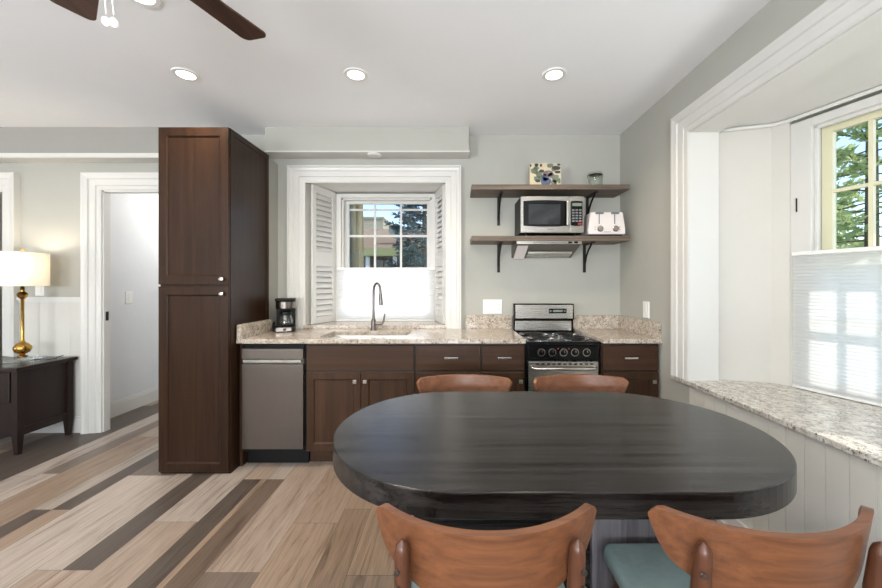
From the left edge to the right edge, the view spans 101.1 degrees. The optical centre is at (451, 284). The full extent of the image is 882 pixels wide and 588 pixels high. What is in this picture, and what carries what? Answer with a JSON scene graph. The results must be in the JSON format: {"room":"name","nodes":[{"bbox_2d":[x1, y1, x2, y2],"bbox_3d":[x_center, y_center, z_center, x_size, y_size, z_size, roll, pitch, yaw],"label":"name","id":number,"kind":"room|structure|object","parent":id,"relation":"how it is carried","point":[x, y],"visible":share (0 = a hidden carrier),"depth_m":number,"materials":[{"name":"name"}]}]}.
{"room":"eat-in kitchen","nodes":[
{"label":"eat-in kitchen","id":0,"kind":"room"},
{"bbox_2d":[0,194,1,355],"bbox_3d":[-4.810,0.046,4.878,2.780,2.500,3.245,0,0,0],"label":"wall","id":1,"kind":"structure","parent":0,"point":[0,194],"depth_m":4.60,"materials":[{"name":"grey paint"}]},
{"bbox_2d":[110,194,159,402],"bbox_3d":[-2.735,0.046,4.878,1.370,2.500,3.245,0,0,0],"label":"wall","id":2,"kind":"structure","parent":0,"point":[133,217],"depth_m":3.78,"materials":[{"name":"white paint"}]},
{"bbox_2d":[125,292,132,303],"bbox_3d":[-3.325,0.131,3.740,0.010,0.125,0.085,0,0,0],"label":"light switch","id":3,"kind":"object","parent":2,"relation":"attached to","point":[128,295],"visible":1,"depth_m":3.73,"materials":[{"name":"white plastic"}]},
{"bbox_2d":[110,387,157,418],"bbox_3d":[-3.322,1.224,4.827,0.015,0.145,3.145,0,0,0],"label":"baseboard","id":4,"kind":"structure","parent":2,"relation":"attached to","point":[119,407],"depth_m":3.78,"materials":[{"name":"white paint"}]},
{"bbox_2d":[269,158,277,329],"bbox_3d":[-1.770,0.116,3.111,0.470,2.360,0.178,0,0,0],"label":"wall","id":5,"kind":"structure","parent":0,"point":[273,167],"depth_m":3.12,"materials":[{"name":"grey paint"}]},
{"bbox_2d":[0,135,619,415],"bbox_3d":[-2.300,-0.013,3.446,7.801,2.619,0.508,0,0,0],"label":"wall","id":6,"kind":"structure","parent":0,"point":[49,192],"depth_m":3.20,"materials":[{"name":"grey paint"}]},
{"bbox_2d":[0,172,19,356],"bbox_3d":[-4.332,0.159,3.205,1.055,2.274,0.110,0,0,0],"label":"door frame","id":7,"kind":"structure","parent":6,"relation":"in","point":[9,181],"depth_m":3.17,"materials":[{"name":"white paint"}]},
{"bbox_2d":[35,286,44,295],"bbox_3d":[-3.630,0.034,3.195,0.080,0.125,0.010,0,0,0],"label":"outlet plate","id":8,"kind":"object","parent":6,"relation":"attached to","point":[39,290],"visible":0.63,"depth_m":3.19,"materials":[{"name":"white plastic"}]},
{"bbox_2d":[16,297,79,301],"bbox_3d":[-3.527,0.129,3.185,0.586,0.045,0.030,0,0,0],"label":"trim","id":9,"kind":"structure","parent":6,"relation":"attached to","point":[28,299],"depth_m":3.17,"materials":[{"name":"white paint"}]},
{"bbox_2d":[30,416,79,432],"bbox_3d":[-3.528,1.226,3.191,0.584,0.140,0.018,0,0,0],"label":"baseboard","id":10,"kind":"structure","parent":6,"relation":"attached to","point":[58,427],"depth_m":3.18,"materials":[{"name":"white paint"}]},
{"bbox_2d":[0,153,157,162],"bbox_3d":[-3.972,-1.085,3.116,4.056,0.038,0.168,0,0,0],"label":"trim","id":11,"kind":"structure","parent":6,"relation":"attached to","point":[4,157],"depth_m":3.06,"materials":[{"name":"white paint"}]},
{"bbox_2d":[80,172,157,433],"bbox_3d":[-2.678,0.159,3.205,1.096,2.274,0.110,0,0,0],"label":"door frame","id":12,"kind":"structure","parent":6,"relation":"in","point":[96,188],"depth_m":3.17,"materials":[{"name":"white paint"}]},
{"bbox_2d":[264,151,469,158],"bbox_3d":[-0.711,-1.117,3.117,1.722,0.010,0.166,0,0,0],"label":"trim","id":13,"kind":"structure","parent":6,"relation":"attached to","point":[274,154],"depth_m":3.09,"materials":[{"name":"white paint"}]},
{"bbox_2d":[287,165,460,328],"bbox_3d":[-0.675,-0.328,3.172,1.510,1.420,0.056,0,0,0],"label":"trim","id":14,"kind":"structure","parent":6,"relation":"attached to","point":[298,176],"depth_m":3.17,"materials":[{"name":"white paint"}]},
{"bbox_2d":[367,152,380,157],"bbox_3d":[-0.664,-1.105,3.100,0.120,0.014,0.120,0,0,0],"label":"soffit light","id":15,"kind":"object","parent":6,"relation":"attached to","point":[371,154],"visible":1,"depth_m":3.08,"materials":[{"name":"white plastic"}]},
{"bbox_2d":[303,321,445,328],"bbox_3d":[-0.675,0.367,3.363,1.250,0.030,0.386,0,0,0],"label":"window ledge","id":16,"kind":"object","parent":6,"relation":"attached to","point":[333,324],"visible":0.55,"depth_m":3.17,"materials":[{"name":"beige stone"}]},
{"bbox_2d":[306,183,444,323],"bbox_3d":[-0.675,-0.289,3.450,1.278,1.282,0.500,0,0,0],"label":"window","id":17,"kind":"structure","parent":6,"relation":"in","point":[343,201],"depth_m":3.56,"materials":[{"name":"white paint"}]},
{"bbox_2d":[311,184,335,323],"bbox_3d":[-1.202,-0.277,3.402,0.026,1.254,0.315,0,0,21],"label":"shutter","id":18,"kind":"object","parent":17,"relation":"attached to","point":[321,256],"visible":1,"depth_m":3.38,"materials":[{"name":"white paint"}]},
{"bbox_2d":[337,268,434,320],"bbox_3d":[-0.645,0.090,3.539,0.956,0.520,0.031,0,0,0],"label":"pleated shade","id":19,"kind":"object","parent":17,"relation":"attached to","point":[408,294],"visible":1,"depth_m":3.54,"materials":[{"name":"white fabric"}]},
{"bbox_2d":[435,184,444,323],"bbox_3d":[-0.111,-0.277,3.401,0.026,1.254,0.306,0,0,-15],"label":"shutter","id":20,"kind":"object","parent":17,"relation":"attached to","point":[440,193],"visible":0.98,"depth_m":3.38,"materials":[{"name":"white paint"}]},
{"bbox_2d":[465,315,510,328],"bbox_3d":[0.319,0.324,3.185,0.401,0.116,0.028,0,0,0],"label":"backsplash","id":21,"kind":"structure","parent":6,"relation":"attached to","point":[471,321],"depth_m":3.17,"materials":[{"name":"beige stone"}]},
{"bbox_2d":[483,300,501,313],"bbox_3d":[0.357,0.192,3.195,0.168,0.125,0.010,0,0,0],"label":"outlet plate","id":22,"kind":"object","parent":6,"relation":"attached to","point":[489,306],"visible":1,"depth_m":3.19,"materials":[{"name":"white plastic"}]},
{"bbox_2d":[497,303,500,310],"bbox_3d":[0.413,0.192,3.192,0.034,0.068,0.003,0,0,0],"label":"light switch","id":23,"kind":"object","parent":22,"relation":"attached to","point":[498,304],"depth_m":3.19,"materials":[{"name":"white plastic"}]},
{"bbox_2d":[497,191,502,225],"bbox_3d":[0.410,-0.645,3.090,0.024,0.245,0.220,0,0,0],"label":"shelf bracket","id":24,"kind":"object","parent":6,"relation":"attached to","point":[499,197],"visible":1,"depth_m":3.17,"materials":[{"name":"black metal"}]},
{"bbox_2d":[497,242,502,272],"bbox_3d":[0.410,-0.233,3.090,0.024,0.245,0.220,0,0,0],"label":"shelf bracket","id":25,"kind":"object","parent":6,"relation":"attached to","point":[499,245],"visible":1,"depth_m":3.19,"materials":[{"name":"black metal"}]},
{"bbox_2d":[470,184,629,197],"bbox_3d":[0.793,-0.788,3.056,1.269,0.040,0.286,0,0,0],"label":"wall shelf","id":26,"kind":"object","parent":6,"relation":"attached to","point":[477,190],"visible":0.98,"depth_m":2.95,"materials":[{"name":"brown wood"}]},
{"bbox_2d":[529,163,560,183],"bbox_3d":[0.760,-0.900,2.972,0.252,0.183,0.026,0,0,0],"label":"print","id":27,"kind":"object","parent":26,"relation":"on","point":[539,173],"visible":0.96,"depth_m":2.96,"materials":[{"name":"multicoloured paper"}]},
{"bbox_2d":[587,173,602,177],"bbox_3d":[1.182,-0.871,2.990,0.113,0.124,0.113,0,0,39],"label":"lid","id":28,"kind":"object","parent":26,"relation":"on","point":[593,174],"visible":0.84,"depth_m":2.99,"materials":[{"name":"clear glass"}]},
{"bbox_2d":[470,236,629,244],"bbox_3d":[0.793,-0.375,3.056,1.269,0.040,0.286,0,0,0],"label":"wall shelf","id":29,"kind":"object","parent":6,"relation":"attached to","point":[475,240],"visible":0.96,"depth_m":2.91,"materials":[{"name":"brown wood"}]},
{"bbox_2d":[511,241,581,258],"bbox_3d":[0.784,-0.290,3.060,0.522,0.130,0.276,0,0,0],"label":"range hood","id":30,"kind":"object","parent":29,"relation":"attached to","point":[519,249],"visible":1,"depth_m":3.03,"materials":[{"name":"silver metal"}]},
{"bbox_2d":[514,246,527,258],"bbox_3d":[0.579,-0.272,3.055,0.088,0.095,0.190,0,0,0],"label":"light","id":31,"kind":"object","parent":30,"relation":"attached to","point":[520,252],"depth_m":3.05,"materials":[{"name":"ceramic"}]},
{"bbox_2d":[515,196,583,235],"bbox_3d":[0.803,-0.552,3.023,0.506,0.315,0.323,0,0,0],"label":"microwave","id":32,"kind":"object","parent":29,"relation":"on","point":[534,215],"visible":0.91,"depth_m":2.90,"materials":[{"name":"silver metal"}]},
{"bbox_2d":[580,212,624,235],"bbox_3d":[1.252,-0.493,3.028,0.305,0.196,0.224,0,0,0],"label":"toaster","id":33,"kind":"object","parent":29,"relation":"on","point":[595,223],"visible":0.91,"depth_m":2.94,"materials":[{"name":"plastic"}]},
{"bbox_2d":[512,315,617,328],"bbox_3d":[0.991,0.324,3.185,0.922,0.116,0.028,0,0,0],"label":"backsplash","id":34,"kind":"structure","parent":6,"relation":"attached to","point":[580,321],"depth_m":3.17,"materials":[{"name":"beige stone"}]},
{"bbox_2d":[583,242,594,272],"bbox_3d":[1.165,-0.233,3.090,0.024,0.245,0.220,0,0,0],"label":"shelf bracket","id":35,"kind":"object","parent":6,"relation":"attached to","point":[585,254],"visible":1,"depth_m":3.19,"materials":[{"name":"black metal"}]},
{"bbox_2d":[586,191,597,214],"bbox_3d":[1.190,-0.645,3.090,0.024,0.245,0.220,0,0,0],"label":"shelf bracket","id":36,"kind":"object","parent":6,"relation":"attached to","point":[588,206],"visible":0.77,"depth_m":3.15,"materials":[{"name":"black metal"}]},
{"bbox_2d":[0,400,716,587],"bbox_3d":[-2.260,1.296,2.000,7.479,0.001,9.998,0,0,0],"label":"floor","id":37,"kind":"structure","parent":0,"point":[295,560],"depth_m":2.00,"materials":[{"name":"brown wood"}]},
{"bbox_2d":[0,356,77,454],"bbox_3d":[-3.630,0.957,2.949,0.720,0.678,0.456,0,0,0],"label":"end table","id":38,"kind":"object","parent":37,"relation":"on","point":[35,395],"visible":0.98,"depth_m":2.89,"materials":[{"name":"brown wood"}]},
{"bbox_2d":[0,249,49,357],"bbox_3d":[-3.514,0.160,2.970,0.304,0.916,0.304,0,0,0],"label":"table lamp","id":39,"kind":"object","parent":38,"relation":"on","point":[22,269],"visible":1,"depth_m":2.91,"materials":[{"name":"white fabric"}]},
{"bbox_2d":[158,127,268,472],"bbox_3d":[-1.763,0.109,2.730,0.484,2.374,0.572,0,0,0],"label":"pantry cabinet","id":40,"kind":"object","parent":37,"relation":"on","point":[213,182],"visible":0.98,"depth_m":2.48,"materials":[{"name":"brown wood"}]},
{"bbox_2d":[240,344,247,465],"bbox_3d":[-1.508,0.855,2.893,0.022,0.883,0.593,0,0,0],"label":"filler panel","id":41,"kind":"object","parent":37,"relation":"on","point":[243,454],"visible":0.21,"depth_m":2.60,"materials":[{"name":"brown wood"}]},
{"bbox_2d":[242,344,309,462],"bbox_3d":[-1.268,0.859,2.853,0.448,0.875,0.595,0,0,0],"label":"dishwasher","id":42,"kind":"object","parent":37,"relation":"on","point":[273,375],"visible":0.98,"depth_m":2.56,"materials":[{"name":"silver metal"}]},
{"bbox_2d":[306,344,415,460],"bbox_3d":[-0.651,0.855,2.873,0.778,0.883,0.645,0,0,0],"label":"base cabinet","id":43,"kind":"object","parent":37,"relation":"on","point":[342,380],"visible":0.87,"depth_m":2.58,"materials":[{"name":"brown wood"}]},
{"bbox_2d":[236,315,525,343],"bbox_3d":[-0.500,0.339,2.877,2.038,0.146,0.643,0,0,0],"label":"countertop","id":44,"kind":"structure","parent":43,"relation":"on","point":[479,329],"depth_m":2.75,"materials":[{"name":"beige stone"}]},
{"bbox_2d":[273,298,295,331],"bbox_3d":[-1.396,0.246,3.018,0.178,0.272,0.218,0,0,-21],"label":"coffee maker","id":45,"kind":"object","parent":44,"relation":"on","point":[285,307],"visible":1,"depth_m":2.97,"materials":[{"name":"black plastic"}]},
{"bbox_2d":[276,300,295,308],"bbox_3d":[-1.384,0.164,3.019,0.148,0.065,0.164,0,0,-21],"label":"basket","id":46,"kind":"object","parent":45,"relation":"on","point":[280,304],"depth_m":2.95,"materials":[{"name":"silver metal"}]},
{"bbox_2d":[328,335,407,337],"bbox_3d":[-0.655,0.504,2.821,0.688,0.184,0.396,0,0,0],"label":"sink","id":47,"kind":"object","parent":44,"relation":"in","point":[332,336],"visible":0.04,"depth_m":2.99,"materials":[{"name":"white ceramic"}]},
{"bbox_2d":[370,282,385,329],"bbox_3d":[-0.634,0.179,3.072,0.130,0.406,0.075,0,0,16],"label":"kitchen faucet","id":48,"kind":"object","parent":44,"relation":"on","point":[374,323],"visible":1,"depth_m":3.08,"materials":[{"name":"silver metal"}]},
{"bbox_2d":[416,344,480,393],"bbox_3d":[-0.027,0.855,2.870,0.468,0.883,0.650,0,0,0],"label":"base cabinet","id":49,"kind":"object","parent":37,"relation":"on","point":[431,359],"visible":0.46,"depth_m":2.58,"materials":[{"name":"brown wood"}]},
{"bbox_2d":[416,374,511,392],"bbox_3d":[0.067,0.906,1.906,0.524,0.788,0.520,0,0,0],"label":"dining chair","id":50,"kind":"object","parent":37,"relation":"on","point":[451,382],"visible":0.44,"depth_m":2.05,"materials":[{"name":"brown wood"}]},
{"bbox_2d":[376,503,596,587],"bbox_3d":[0.081,0.906,0.935,0.524,0.788,0.520,0,0,0],"label":"dining chair","id":51,"kind":"object","parent":37,"relation":"on","point":[425,554],"visible":1,"depth_m":0.77,"materials":[{"name":"brown wood"}]},
{"bbox_2d":[481,344,524,390],"bbox_3d":[0.363,0.855,2.870,0.311,0.883,0.650,0,0,0],"label":"base cabinet","id":52,"kind":"object","parent":37,"relation":"on","point":[502,360],"visible":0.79,"depth_m":2.58,"materials":[{"name":"brown wood"}]},
{"bbox_2d":[513,303,600,390],"bbox_3d":[0.791,0.728,2.847,0.533,1.136,0.637,0,0,0],"label":"electric stove","id":53,"kind":"object","parent":37,"relation":"on","point":[552,347],"visible":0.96,"depth_m":2.60,"materials":[{"name":"silver metal"}]},
{"bbox_2d":[549,309,566,312],"bbox_3d":[0.903,0.223,3.100,0.150,0.041,0.003,0,0,0],"label":"clock","id":54,"kind":"object","parent":53,"relation":"on","point":[550,310],"depth_m":3.10,"materials":[{"name":"grey plastic"}]},
{"bbox_2d":[517,331,600,344],"bbox_3d":[0.791,0.409,2.840,0.533,0.037,0.530,0,0,0],"label":"cooktop","id":55,"kind":"object","parent":53,"relation":"in","point":[532,337],"depth_m":2.70,"materials":[{"name":"black metal"}]},
{"bbox_2d":[333,391,796,587],"bbox_3d":[0.364,0.921,1.411,1.608,0.750,0.912,0,0,0],"label":"dining table","id":56,"kind":"object","parent":37,"relation":"on","point":[472,460],"visible":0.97,"depth_m":1.16,"materials":[{"name":"black wood"}]},
{"bbox_2d":[533,374,628,392],"bbox_3d":[0.706,0.906,1.913,0.524,0.788,0.520,0,0,0],"label":"dining chair","id":57,"kind":"object","parent":37,"relation":"on","point":[557,382],"visible":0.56,"depth_m":2.06,"materials":[{"name":"brown wood"}]},
{"bbox_2d":[599,343,658,397],"bbox_3d":[1.269,0.855,2.870,0.406,0.883,0.650,0,0,0],"label":"base cabinet","id":58,"kind":"object","parent":37,"relation":"on","point":[637,363],"visible":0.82,"depth_m":2.58,"materials":[{"name":"brown wood"}]},
{"bbox_2d":[512,315,661,342],"bbox_3d":[1.005,0.339,2.877,0.950,0.146,0.643,0,0,0],"label":"countertop","id":59,"kind":"structure","parent":58,"relation":"on","point":[602,328],"depth_m":2.92,"materials":[{"name":"beige stone"}]},
{"bbox_2d":[604,505,881,587],"bbox_3d":[0.722,0.906,0.927,0.524,0.788,0.520,0,0,0],"label":"dining chair","id":60,"kind":"object","parent":37,"relation":"on","point":[691,551],"visible":1,"depth_m":0.77,"materials":[{"name":"brown wood"}]},
{"bbox_2d":[0,0,769,134],"bbox_3d":[-2.250,-1.383,0.080,7.900,0.120,6.560,0,0,0],"label":"ceiling","id":61,"kind":"structure","parent":0,"point":[478,65],"depth_m":2.14,"materials":[{"name":"white paint"}]},
{"bbox_2d":[0,127,157,152],"bbox_3d":[-3.975,-1.206,3.120,4.050,0.234,0.160,0,0,0],"label":"soffit","id":62,"kind":"structure","parent":61,"relation":"attached to","point":[12,139],"depth_m":3.04,"materials":[{"name":"grey paint"}]},
{"bbox_2d":[131,0,161,7],"bbox_3d":[-1.420,-1.320,1.655,0.152,0.006,0.152,0,0,0],"label":"recessed light","id":63,"kind":"object","parent":61,"relation":"in","point":[146,3],"visible":1,"depth_m":1.70,"materials":[{"name":"white plastic"}]},
{"bbox_2d":[50,0,265,39],"bbox_3d":[-0.956,-1.009,0.977,0.995,0.626,1.021,0,0,0],"label":"ceiling fan","id":64,"kind":"object","parent":61,"relation":"hanging from","point":[88,9],"visible":1,"depth_m":1.32,"materials":[{"name":"brown wood"}]},
{"bbox_2d":[171,67,200,81],"bbox_3d":[-1.671,-1.320,2.280,0.152,0.006,0.152,0,0,0],"label":"recessed light","id":65,"kind":"object","parent":61,"relation":"in","point":[182,73],"visible":1,"depth_m":2.28,"materials":[{"name":"white plastic"}]},
{"bbox_2d":[343,67,367,81],"bbox_3d":[-0.603,-1.320,2.280,0.152,0.006,0.152,0,0,0],"label":"recessed light","id":66,"kind":"object","parent":61,"relation":"in","point":[356,74],"visible":1,"depth_m":2.28,"materials":[{"name":"white plastic"}]},
{"bbox_2d":[265,127,468,150],"bbox_3d":[-0.712,-1.222,3.120,1.708,0.201,0.160,0,0,0],"label":"soffit","id":67,"kind":"structure","parent":61,"relation":"attached to","point":[276,138],"depth_m":3.04,"materials":[{"name":"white paint"}]},
{"bbox_2d":[542,67,566,81],"bbox_3d":[0.641,-1.320,2.280,0.152,0.006,0.152,0,0,0],"label":"recessed light","id":68,"kind":"object","parent":61,"relation":"in","point":[553,74],"visible":1,"depth_m":2.28,"materials":[{"name":"white plastic"}]},
{"bbox_2d":[620,0,881,587],"bbox_3d":[1.935,-0.013,0.000,0.907,2.619,6.400,0,0,0],"label":"wall","id":69,"kind":"structure","parent":0,"point":[754,164],"depth_m":2.23,"materials":[{"name":"white paint"}]},
{"bbox_2d":[643,301,649,317],"bbox_3d":[1.476,0.188,2.764,0.010,0.125,0.085,0,0,0],"label":"light switch","id":70,"kind":"object","parent":69,"relation":"attached to","point":[646,305],"visible":1,"depth_m":2.75,"materials":[{"name":"white plastic"}]},
{"bbox_2d":[716,519,749,528],"bbox_3d":[1.467,1.254,-0.215,0.028,0.085,5.570,0,0,0],"label":"baseboard","id":71,"kind":"structure","parent":69,"relation":"attached to","point":[735,522],"depth_m":1.89,"materials":[{"name":"white paint"}]},
{"bbox_2d":[671,0,881,380],"bbox_3d":[1.556,-0.252,0.984,0.211,1.696,2.848,0,0,0],"label":"trim","id":72,"kind":"structure","parent":69,"relation":"attached to","point":[835,31],"depth_m":2.26,"materials":[{"name":"white paint"}]},
{"bbox_2d":[671,375,881,467],"bbox_3d":[1.919,0.610,0.941,0.912,0.028,2.982,0,0,0],"label":"windowsill","id":73,"kind":"object","parent":69,"relation":"on","point":[854,428],"visible":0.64,"depth_m":1.71,"materials":[{"name":"grey stone"}]},
{"bbox_2d":[720,85,881,131],"bbox_3d":[2.046,-0.967,1.834,0.221,0.022,1.177,0,0,-31],"label":"trim","id":74,"kind":"structure","parent":69,"relation":"attached to","point":[877,88],"depth_m":2.04,"materials":[{"name":"white paint"}]},
{"bbox_2d":[790,93,881,385],"bbox_3d":[2.199,-0.174,1.736,0.144,1.540,0.900,0,0,-18],"label":"window","id":75,"kind":"structure","parent":69,"relation":"in","point":[813,190],"depth_m":2.05,"materials":[{"name":"white paint"}]},
{"bbox_2d":[792,246,881,406],"bbox_3d":[2.115,0.201,1.708,0.031,0.784,0.856,0,0,-18],"label":"pleated shade","id":76,"kind":"object","parent":75,"relation":"attached to","point":[837,298],"visible":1,"depth_m":1.92,"materials":[{"name":"grey fabric"}]},
{"bbox_2d":[727,39,881,127],"bbox_3d":[2.016,-1.018,0.850,1.068,0.123,3.200,0,0,0],"label":"ceiling","id":77,"kind":"structure","parent":0,"point":[861,72],"depth_m":1.84,"materials":[{"name":"white paint"}]},
{"label":"outside","id":78,"kind":"structure","parent":0,"visible":0},
{"bbox_3d":[0.000,1.621,15.000,80.000,0.050,90.000,0,0,0],"label":"lawn","id":79,"kind":"structure","parent":78,"visible":0},
{"bbox_2d":[350,205,363,267],"bbox_3d":[-2.130,-2.155,8.000,0.368,7.506,0.367,0,0,0],"label":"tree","id":80,"kind":"object","parent":79,"relation":"on","point":[356,217],"visible":0.09,"depth_m":7.85,"materials":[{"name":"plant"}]},
{"bbox_2d":[363,217,391,228],"bbox_3d":[-10.050,-2.954,43.000,5.100,9.100,6.200,0,0,0],"label":"apartment block","id":81,"kind":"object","parent":79,"relation":"on","point":[368,222],"visible":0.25,"depth_m":40.00,"materials":[{"name":"white paint"}]},
{"bbox_2d":[363,229,421,267],"bbox_3d":[-3.500,-0.829,21.125,16.000,4.850,7.750,0,0,0],"label":"house","id":82,"kind":"structure","parent":79,"relation":"on","point":[385,253],"depth_m":17.96,"materials":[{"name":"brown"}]},
{"bbox_2d":[389,224,402,240],"bbox_3d":[-2.771,-2.535,17.957,0.740,0.977,0.122,0,0,-20],"label":"satellite dish","id":83,"kind":"object","parent":82,"relation":"on","point":[391,232],"visible":0.32,"depth_m":17.90,"materials":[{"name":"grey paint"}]},
{"bbox_2d":[383,205,426,267],"bbox_3d":[-0.874,-1.770,12.690,3.331,6.733,3.303,0,0,34],"label":"conifer","id":84,"kind":"object","parent":79,"relation":"on","point":[414,258],"visible":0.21,"depth_m":12.15,"materials":[{"name":"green plant"}]},
{"bbox_2d":[836,134,864,248],"bbox_3d":[14.433,-2.457,14.808,4.971,8.105,4.423,0,0,4],"label":"conifer","id":85,"kind":"object","parent":79,"relation":"on","point":[848,202],"visible":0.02,"depth_m":14.08,"materials":[{"name":"green plant"}]},
{"bbox_2d":[836,118,881,247],"bbox_3d":[9.689,-3.215,8.563,6.173,9.622,5.413,0,0,17],"label":"conifer","id":86,"kind":"object","parent":79,"relation":"on","point":[860,164],"visible":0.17,"depth_m":8.19,"materials":[{"name":"green plant"}]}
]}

